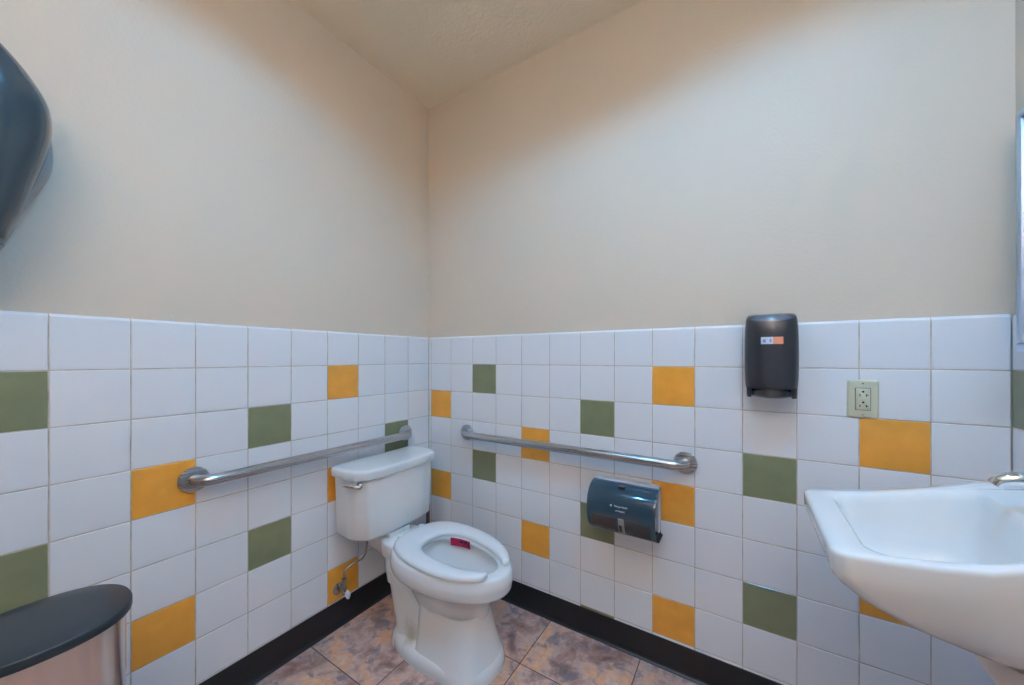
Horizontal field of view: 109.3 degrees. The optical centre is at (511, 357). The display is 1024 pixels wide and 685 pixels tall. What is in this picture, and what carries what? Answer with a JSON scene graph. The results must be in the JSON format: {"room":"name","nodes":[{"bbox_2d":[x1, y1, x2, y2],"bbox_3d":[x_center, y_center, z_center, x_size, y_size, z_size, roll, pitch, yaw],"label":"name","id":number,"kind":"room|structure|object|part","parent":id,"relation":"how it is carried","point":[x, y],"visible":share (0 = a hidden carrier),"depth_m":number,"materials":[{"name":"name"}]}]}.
{"room":"public restroom","nodes":[
{"label":"public restroom","id":0,"kind":"room"},
{"bbox_2d":[0,0,428,684],"bbox_3d":[-1.187,-0.123,1.152,0.120,2.697,2.430,0,0,32],"label":"wall","id":1,"kind":"structure","parent":0,"point":[220,263],"depth_m":1.25,"materials":[{"name":"beige paint"}]},
{"bbox_2d":[0,43,52,250],"bbox_3d":[-1.243,-0.487,0.746,0.221,0.575,0.388,0,0,32],"label":"paper towel dispenser","id":2,"kind":"object","parent":1,"relation":"attached to","point":[26,151],"visible":1,"depth_m":0.82,"materials":[{"name":"grey plastic"}]},
{"bbox_2d":[198,572,390,684],"bbox_3d":[-1.128,1.167,1.118,0.016,0.116,2.396,0,0,32],"label":"baseboard","id":3,"kind":"structure","parent":1,"relation":"attached to","point":[262,662],"depth_m":1.51,"materials":[{"name":"black plastic"}]},
{"bbox_2d":[177,425,411,492],"bbox_3d":[-0.796,0.409,1.584,0.076,0.085,0.991,0,0,32],"label":"grab bar","id":4,"kind":"object","parent":1,"relation":"attached to","point":[193,479],"visible":1,"depth_m":1.35,"materials":[{"name":"silver metal"}]},
{"bbox_2d":[333,541,367,598],"bbox_3d":[-0.729,0.937,1.647,0.158,0.286,0.076,0,0,-4],"label":"water supply valve","id":5,"kind":"object","parent":1,"relation":"attached to","point":[340,587],"visible":0.92,"depth_m":1.64,"materials":[{"name":"silver metal"}]},
{"bbox_3d":[-0.733,1.056,1.621,0.021,0.038,0.022,0,0,32],"label":"knob","id":6,"kind":"part","parent":5,"relation":"part of","materials":[{"name":"white plastic"}]},
{"bbox_2d":[291,0,641,108],"bbox_3d":[-0.223,-1.552,0.534,2.410,0.160,2.660,0,0,32],"label":"ceiling","id":7,"kind":"structure","parent":0,"point":[435,51],"depth_m":1.63,"materials":[{"name":"beige paint"}]},
{"bbox_2d":[255,594,697,684],"bbox_3d":[-0.223,1.275,0.534,2.410,0.100,2.660,0,0,32],"label":"floor","id":8,"kind":"structure","parent":0,"point":[538,650],"depth_m":1.47,"materials":[{"name":"tile"}]},
{"bbox_2d":[0,584,132,684],"bbox_3d":[-0.988,0.892,0.761,0.288,0.666,0.272,0,0,32],"label":"trash can","id":9,"kind":"object","parent":8,"relation":"on","point":[77,636],"visible":1,"depth_m":0.77,"materials":[{"name":"silver metal"}]},
{"bbox_2d":[331,445,512,684],"bbox_3d":[-0.347,0.851,1.579,0.788,0.748,0.511,0,0,32],"label":"toilet","id":10,"kind":"object","parent":8,"relation":"on","point":[445,578],"visible":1,"depth_m":1.52,"materials":[{"name":"ceramic"}]},
{"bbox_3d":[-0.668,0.539,1.521,0.081,0.030,0.040,0,0,-6],"label":"flush lever","id":11,"kind":"part","parent":10,"relation":"part of","materials":[{"name":"silver metal"}]},
{"bbox_3d":[-0.584,0.653,1.744,0.206,0.280,0.454,0,0,32],"label":"tank","id":12,"kind":"part","parent":10,"relation":"part of","materials":[{"name":"white ceramic"}]},
{"bbox_3d":[-0.580,0.498,1.742,0.219,0.042,0.487,0,0,32],"label":"tank lid","id":13,"kind":"part","parent":10,"relation":"part of","materials":[{"name":"white ceramic"}]},
{"bbox_3d":[-0.255,0.802,1.543,0.531,0.022,0.378,0,0,32],"label":"seat","id":14,"kind":"part","parent":10,"relation":"part of","materials":[{"name":"white plastic"}]},
{"bbox_2d":[426,505,429,523],"bbox_3d":[-0.469,1.014,2.031,0.116,0.421,0.116,0,0,32],"label":"plunger","id":15,"kind":"object","parent":8,"relation":"on","point":[428,512],"visible":0.02,"depth_m":2.02,"materials":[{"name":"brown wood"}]},
{"bbox_2d":[429,0,1014,684],"bbox_3d":[0.457,-0.123,1.607,2.410,2.697,0.120,0,0,32],"label":"wall","id":16,"kind":"structure","parent":0,"point":[611,208],"depth_m":1.33,"materials":[{"name":"beige paint"}]},
{"bbox_2d":[461,424,697,473],"bbox_3d":[0.193,0.404,1.657,1.163,0.085,0.076,0,0,32],"label":"grab bar","id":17,"kind":"object","parent":16,"relation":"attached to","point":[684,462],"visible":1,"depth_m":1.52,"materials":[{"name":"silver metal"}]},
{"bbox_2d":[587,474,662,542],"bbox_3d":[0.451,0.606,1.463,0.275,0.197,0.128,0,0,32],"label":"dispenser","id":18,"kind":"object","parent":16,"relation":"attached to","point":[623,506],"visible":1,"depth_m":1.43,"materials":[{"name":"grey plastic"}]},
{"bbox_2d":[501,580,782,684],"bbox_3d":[0.420,1.169,1.549,2.137,0.111,0.016,0,0,32],"label":"baseboard","id":19,"kind":"structure","parent":16,"relation":"attached to","point":[699,668],"depth_m":1.50,"materials":[{"name":"black plastic"}]},
{"bbox_2d":[744,313,798,398],"bbox_3d":[0.864,-0.008,1.213,0.148,0.280,0.107,0,0,32],"label":"soap dispenser","id":20,"kind":"object","parent":16,"relation":"attached to","point":[771,355],"visible":1,"depth_m":1.17,"materials":[{"name":"black plastic"}]},
{"bbox_2d":[847,380,878,418],"bbox_3d":[1.089,0.128,1.128,0.073,0.117,0.010,0,0,32],"label":"power outlet","id":21,"kind":"object","parent":16,"relation":"attached to","point":[862,395],"visible":1,"depth_m":1.12,"materials":[{"name":"beige plastic"}]},
{"bbox_2d":[855,388,870,410],"bbox_3d":[1.089,0.128,1.127,0.036,0.070,0.001,0,0,32],"label":"receptacle","id":22,"kind":"object","parent":21,"relation":"attached to","point":[862,395],"depth_m":1.12,"materials":[{"name":"beige plastic"}]},
{"bbox_2d":[1013,0,1023,471],"bbox_3d":[0.746,-0.123,-0.075,0.121,2.697,2.430,0,0,32],"label":"wall","id":23,"kind":"structure","parent":0,"point":[1018,357],"depth_m":0.96,"materials":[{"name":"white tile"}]},
{"bbox_2d":[804,483,1023,684],"bbox_3d":[0.895,0.491,0.715,0.474,0.418,0.444,0,0,32],"label":"sink","id":24,"kind":"object","parent":23,"relation":"attached to","point":[946,562],"visible":1,"depth_m":0.67,"materials":[{"name":"porcelain"},{"name":"chrome metal"}]},
{"bbox_2d":[987,471,1023,489],"bbox_3d":[0.991,0.247,0.667,0.152,0.066,0.156,0,0,32],"label":"faucet","id":25,"kind":"object","parent":24,"relation":"on","point":[1014,479],"visible":1,"depth_m":0.69,"materials":[{"name":"silver metal"}]},
{"bbox_2d":[1016,107,1023,351],"bbox_3d":[1.066,-0.319,0.553,0.032,0.606,0.862,0,0,32],"label":"mirror","id":26,"kind":"object","parent":23,"relation":"attached to","point":[1020,115],"visible":1,"depth_m":0.91,"materials":[{"name":"silver mirror"}]}
]}

